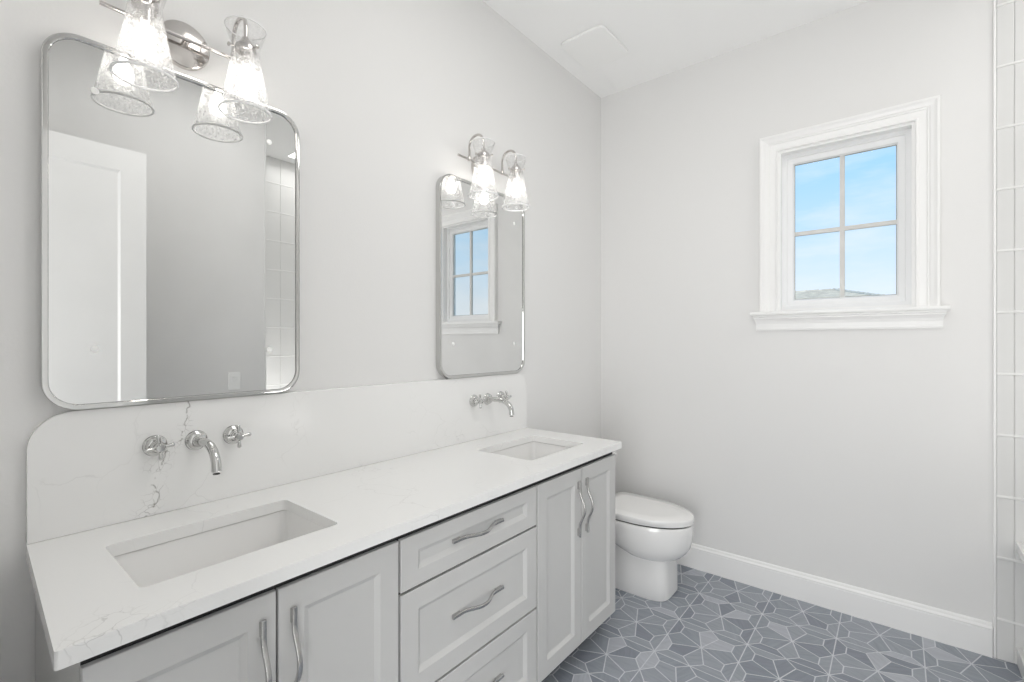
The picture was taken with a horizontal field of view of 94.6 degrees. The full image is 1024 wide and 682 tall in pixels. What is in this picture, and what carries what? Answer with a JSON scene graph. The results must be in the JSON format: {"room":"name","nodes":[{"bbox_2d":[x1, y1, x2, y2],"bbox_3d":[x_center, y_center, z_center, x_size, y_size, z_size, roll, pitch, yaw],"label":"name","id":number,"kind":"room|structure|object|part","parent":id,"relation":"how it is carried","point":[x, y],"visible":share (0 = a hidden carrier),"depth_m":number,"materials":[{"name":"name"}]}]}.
{"room":"bathroom","nodes":[
{"label":"bathroom","id":0,"kind":"room"},
{"bbox_2d":[0,0,600,681],"bbox_3d":[-0.366,-0.152,2.177,0.150,3.050,3.220,0,0,39],"label":"wall","id":1,"kind":"structure","parent":0,"point":[383,98],"depth_m":1.84,"materials":[{"name":"white paint"}]},
{"bbox_2d":[40,32,299,409],"bbox_3d":[-0.918,-0.291,1.356,0.030,0.920,0.620,0,0,39],"label":"mirror","id":2,"kind":"object","parent":1,"relation":"attached to","point":[170,222],"visible":1,"depth_m":1.28,"materials":[{"name":"silver metal"}]},
{"bbox_2d":[99,0,272,124],"bbox_3d":[-0.864,-0.803,1.289,0.198,0.298,0.380,0,0,39],"label":"vanity light","id":3,"kind":"object","parent":1,"relation":"attached to","point":[179,42],"visible":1,"depth_m":1.32,"materials":[{"name":"silver metal"}]},
{"bbox_3d":[-0.950,-0.895,1.208,0.102,0.112,0.017,0,0,39],"label":"arm","id":4,"kind":"part","parent":3,"relation":"part of","materials":[{"name":"silver metal"}]},
{"bbox_3d":[-0.915,-0.779,1.179,0.134,0.245,0.134,0,0,39],"label":"lamp shade","id":5,"kind":"part","parent":3,"relation":"part of","materials":[{"name":"clear glass"}]},
{"bbox_3d":[-0.915,-0.752,1.179,0.047,0.079,0.047,0,0,39],"label":"bulb","id":6,"kind":"part","parent":3,"relation":"part of","materials":[{"name":"white glass"}]},
{"bbox_3d":[-0.802,-0.895,1.390,0.102,0.112,0.017,0,0,39],"label":"arm","id":7,"kind":"part","parent":3,"relation":"part of","materials":[{"name":"silver metal"}]},
{"bbox_3d":[-0.767,-0.779,1.361,0.134,0.245,0.134,0,0,39],"label":"lamp shade","id":8,"kind":"part","parent":3,"relation":"part of","materials":[{"name":"clear glass"}]},
{"bbox_3d":[-0.767,-0.752,1.361,0.047,0.079,0.047,0,0,39],"label":"bulb","id":9,"kind":"part","parent":3,"relation":"part of","materials":[{"name":"white glass"}]},
{"bbox_2d":[26,373,526,543],"bbox_3d":[-0.529,0.322,1.842,0.020,0.301,1.909,0,0,39],"label":"backsplash","id":10,"kind":"structure","parent":1,"relation":"attached to","point":[88,469],"depth_m":1.44,"materials":[{"name":"white stone"}]},
{"bbox_2d":[142,425,250,474],"bbox_3d":[-0.845,0.303,1.307,0.167,0.106,0.263,0,0,39],"label":"faucet","id":11,"kind":"object","parent":10,"relation":"attached to","point":[154,445],"visible":1,"depth_m":1.29,"materials":[{"name":"silver metal"}]},
{"bbox_3d":[-0.944,0.284,1.263,0.044,0.068,0.068,0,0,39],"label":"handle","id":12,"kind":"part","parent":11,"relation":"part of","materials":[{"name":"silver metal"}]},
{"bbox_3d":[-0.840,0.310,1.304,0.156,0.078,0.029,0,0,39],"label":"spout","id":13,"kind":"part","parent":11,"relation":"part of","materials":[{"name":"silver metal"}]},
{"bbox_3d":[-0.821,0.284,1.414,0.044,0.068,0.068,0,0,39],"label":"handle","id":14,"kind":"part","parent":11,"relation":"part of","materials":[{"name":"silver metal"}]},
{"bbox_2d":[469,391,513,416],"bbox_3d":[-0.057,0.303,2.274,0.167,0.106,0.263,0,0,39],"label":"faucet","id":15,"kind":"object","parent":10,"relation":"attached to","point":[501,397],"visible":1,"depth_m":2.25,"materials":[{"name":"silver metal"}]},
{"bbox_3d":[-0.157,0.284,2.229,0.044,0.068,0.068,0,0,39],"label":"handle","id":16,"kind":"part","parent":15,"relation":"part of","materials":[{"name":"silver metal"}]},
{"bbox_3d":[-0.052,0.310,2.270,0.156,0.078,0.029,0,0,39],"label":"spout","id":17,"kind":"part","parent":15,"relation":"part of","materials":[{"name":"silver metal"}]},
{"bbox_3d":[-0.034,0.284,2.381,0.044,0.068,0.068,0,0,39],"label":"handle","id":18,"kind":"part","parent":15,"relation":"part of","materials":[{"name":"silver metal"}]},
{"bbox_2d":[436,174,524,378],"bbox_3d":[-0.134,-0.291,2.318,0.030,0.920,0.610,0,0,39],"label":"mirror","id":19,"kind":"object","parent":1,"relation":"attached to","point":[480,245],"visible":0.97,"depth_m":2.27,"materials":[{"name":"silver metal"}]},
{"bbox_2d":[457,133,529,211],"bbox_3d":[-0.079,-0.803,2.253,0.198,0.298,0.380,0,0,39],"label":"vanity light","id":20,"kind":"object","parent":1,"relation":"attached to","point":[480,166],"visible":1,"depth_m":2.26,"materials":[{"name":"silver metal"}]},
{"bbox_3d":[-0.165,-0.895,2.172,0.102,0.112,0.017,0,0,39],"label":"arm","id":21,"kind":"part","parent":20,"relation":"part of","materials":[{"name":"silver metal"}]},
{"bbox_3d":[-0.130,-0.752,2.143,0.047,0.079,0.047,0,0,39],"label":"bulb","id":22,"kind":"part","parent":20,"relation":"part of","materials":[{"name":"white glass"}]},
{"bbox_3d":[-0.016,-0.895,2.354,0.102,0.112,0.017,0,0,39],"label":"arm","id":23,"kind":"part","parent":20,"relation":"part of","materials":[{"name":"silver metal"}]},
{"bbox_3d":[0.019,-0.752,2.325,0.047,0.079,0.047,0,0,39],"label":"bulb","id":24,"kind":"part","parent":20,"relation":"part of","materials":[{"name":"white glass"}]},
{"bbox_2d":[482,0,869,97],"bbox_3d":[0.816,-1.727,1.214,3.200,0.100,3.220,0,0,39],"label":"ceiling","id":25,"kind":"structure","parent":0,"point":[660,37],"depth_m":2.50,"materials":[{"name":"white paint"}]},
{"bbox_2d":[561,25,627,69],"bbox_3d":[0.473,-1.665,2.691,0.275,0.024,0.332,0,0,39],"label":"exhaust fan cover","id":26,"kind":"object","parent":25,"relation":"attached to","point":[595,47],"visible":1,"depth_m":2.67,"materials":[{"name":"white plastic"}]},
{"bbox_2d":[543,564,1022,681],"bbox_3d":[0.816,1.433,1.214,3.200,0.120,3.220,0,0,39],"label":"floor","id":27,"kind":"structure","parent":0,"point":[713,628],"depth_m":2.11,"materials":[{"name":"tile"}]},
{"bbox_2d":[35,537,397,681],"bbox_3d":[-0.699,0.939,1.178,0.589,0.868,0.636,0,0,39],"label":"vanity cabinet","id":28,"kind":"object","parent":27,"relation":"on","point":[337,621],"visible":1,"depth_m":1.03,"materials":[{"name":"grey paint"}]},
{"bbox_3d":[-0.607,0.903,0.894,0.012,0.739,0.311,0,0,39],"label":"door","id":29,"kind":"part","parent":28,"relation":"part of","materials":[{"name":"grey paint"}]},
{"bbox_3d":[-0.508,0.697,0.975,0.038,0.232,0.011,0,0,39],"label":"handle","id":30,"kind":"part","parent":28,"relation":"part of","materials":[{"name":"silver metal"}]},
{"bbox_3d":[-0.467,0.697,1.026,0.038,0.232,0.011,0,0,39],"label":"handle","id":31,"kind":"part","parent":28,"relation":"part of","materials":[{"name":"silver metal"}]},
{"bbox_2d":[26,428,621,670],"bbox_3d":[-0.314,0.488,1.653,0.592,0.030,1.932,0,0,39],"label":"countertop","id":32,"kind":"structure","parent":28,"relation":"on","point":[89,606],"depth_m":1.17,"materials":[{"name":"white stone"}]},
{"bbox_2d":[114,510,323,586],"bbox_3d":[-0.693,0.580,1.157,0.348,0.148,0.468,0,0,39],"label":"sink","id":33,"kind":"object","parent":32,"relation":"in","point":[155,564],"visible":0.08,"depth_m":1.26,"materials":[{"name":"white ceramic"}]},
{"bbox_2d":[492,441,570,460],"bbox_3d":[0.090,0.580,2.118,0.348,0.148,0.464,0,0,39],"label":"sink","id":34,"kind":"object","parent":32,"relation":"in","point":[532,450],"visible":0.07,"depth_m":2.32,"materials":[{"name":"white ceramic"}]},
{"bbox_3d":[-0.406,0.903,1.140,0.012,0.739,0.316,0,0,39],"label":"door","id":35,"kind":"part","parent":28,"relation":"part of","materials":[{"name":"grey paint"}]},
{"bbox_2d":[396,483,536,681],"bbox_3d":[-0.305,0.939,1.669,0.579,0.868,0.623,0,0,39],"label":"drawers","id":36,"kind":"object","parent":27,"relation":"on","point":[467,579],"visible":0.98,"depth_m":1.48,"materials":[{"name":"grey paint"}]},
{"bbox_3d":[-0.116,0.889,1.514,0.004,0.765,0.623,0,0,39],"label":"frame","id":37,"kind":"part","parent":36,"relation":"part of","materials":[{"name":"white wood"}]},
{"bbox_3d":[-0.107,0.606,1.507,0.012,0.143,0.614,0,0,39],"label":"drawer","id":38,"kind":"part","parent":36,"relation":"part of","materials":[{"name":"grey paint"}]},
{"bbox_3d":[-0.095,0.829,1.497,0.038,0.011,0.232,0,0,39],"label":"handle","id":39,"kind":"part","parent":36,"relation":"part of","materials":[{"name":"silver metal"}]},
{"bbox_3d":[-0.095,0.603,1.497,0.038,0.011,0.232,0,0,39],"label":"handle","id":40,"kind":"part","parent":36,"relation":"part of","materials":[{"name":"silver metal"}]},
{"bbox_3d":[-0.107,1.130,1.507,0.012,0.286,0.614,0,0,39],"label":"drawer","id":41,"kind":"part","parent":36,"relation":"part of","materials":[{"name":"grey paint"}]},
{"bbox_3d":[-0.095,1.127,1.497,0.038,0.011,0.232,0,0,39],"label":"handle","id":42,"kind":"part","parent":36,"relation":"part of","materials":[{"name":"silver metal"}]},
{"bbox_2d":[534,452,614,681],"bbox_3d":[0.092,0.939,2.148,0.589,0.868,0.622,0,0,39],"label":"vanity cabinet","id":43,"kind":"object","parent":27,"relation":"on","point":[575,526],"visible":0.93,"depth_m":1.95,"materials":[{"name":"grey paint"}]},
{"bbox_3d":[0.190,0.903,1.872,0.012,0.739,0.312,0,0,39],"label":"door","id":44,"kind":"part","parent":43,"relation":"part of","materials":[{"name":"grey paint"}]},
{"bbox_3d":[0.277,0.889,1.997,0.004,0.765,0.621,0,0,39],"label":"frame","id":45,"kind":"part","parent":43,"relation":"part of","materials":[{"name":"white wood"}]},
{"bbox_3d":[0.289,0.697,1.954,0.038,0.232,0.011,0,0,39],"label":"handle","id":46,"kind":"part","parent":43,"relation":"part of","materials":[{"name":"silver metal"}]},
{"bbox_3d":[0.330,0.697,2.005,0.038,0.232,0.011,0,0,39],"label":"handle","id":47,"kind":"part","parent":43,"relation":"part of","materials":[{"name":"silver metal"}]},
{"bbox_3d":[0.387,0.903,2.114,0.012,0.739,0.302,0,0,39],"label":"door","id":48,"kind":"part","parent":43,"relation":"part of","materials":[{"name":"grey paint"}]},
{"bbox_2d":[612,451,693,601],"bbox_3d":[0.663,1.028,2.716,0.745,0.690,0.388,0,0,39],"label":"toilet","id":49,"kind":"object","parent":27,"relation":"on","point":[651,534],"visible":0.5,"depth_m":2.51,"materials":[{"name":"white ceramic"}]},
{"bbox_3d":[0.757,0.949,2.640,0.503,0.038,0.374,0,0,39],"label":"lid","id":50,"kind":"part","parent":49,"relation":"part of","materials":[{"name":"white ceramic"}]},
{"bbox_2d":[601,0,1023,663],"bbox_3d":[1.781,-0.152,2.398,2.900,3.050,0.167,0,0,39],"label":"wall","id":51,"kind":"structure","parent":0,"point":[862,458],"depth_m":2.44,"materials":[{"name":"white paint"}]},
{"bbox_2d":[677,543,992,657],"bbox_3d":[1.348,1.300,2.654,1.905,0.146,0.016,0,0,39],"label":"baseboard","id":52,"kind":"structure","parent":51,"relation":"attached to","point":[964,632],"depth_m":2.36,"materials":[{"name":"white paint"}]},
{"bbox_2d":[750,95,950,329],"bbox_3d":[1.701,-0.589,2.442,0.819,1.059,0.198,0,0,39],"label":"window","id":53,"kind":"structure","parent":51,"relation":"in","point":[914,127],"depth_m":2.35,"materials":[{"name":"white paint"}]},
{"bbox_3d":[1.714,-0.595,2.450,0.544,0.846,0.040,0,0,39],"label":"sash","id":54,"kind":"part","parent":53,"relation":"part of","materials":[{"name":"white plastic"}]},
{"bbox_3d":[1.654,-0.149,2.384,0.819,0.021,0.048,0,0,39],"label":"sill","id":55,"kind":"part","parent":53,"relation":"part of","materials":[{"name":"white paint"}]},
{"bbox_2d":[993,0,995,657],"bbox_3d":[2.093,-0.152,2.049,0.009,3.050,0.013,0,0,39],"label":"trim","id":56,"kind":"structure","parent":51,"relation":"attached to","point":[994,1],"depth_m":2.04,"materials":[{"name":"white paint"}]},
{"bbox_2d":[1016,542,1023,563],"bbox_3d":[2.362,0.871,1.559,0.911,0.041,0.406,0,0,39],"label":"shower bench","id":57,"kind":"object","parent":51,"relation":"attached to","point":[1019,546],"visible":1,"depth_m":1.95,"materials":[{"name":"white stone"}]},
{"bbox_2d":[1017,648,1023,681],"bbox_3d":[1.745,1.335,1.430,0.112,0.075,1.382,0,0,39],"label":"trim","id":58,"kind":"structure","parent":51,"relation":"attached to","point":[1020,652],"depth_m":1.95,"materials":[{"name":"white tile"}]},
{"label":"outside","id":59,"kind":"structure","parent":0,"visible":0},
{"bbox_3d":[19.753,4.673,26.753,80.000,0.200,59.400,0,0,39],"label":"ground","id":60,"kind":"structure","parent":59,"visible":0},
{"bbox_2d":[795,288,884,298],"bbox_3d":[7.124,1.383,18.981,13.236,6.380,9.004,0,0,39],"label":"hill","id":61,"kind":"structure","parent":60,"relation":"on","point":[835,292],"depth_m":14.69,"materials":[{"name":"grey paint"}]}
]}

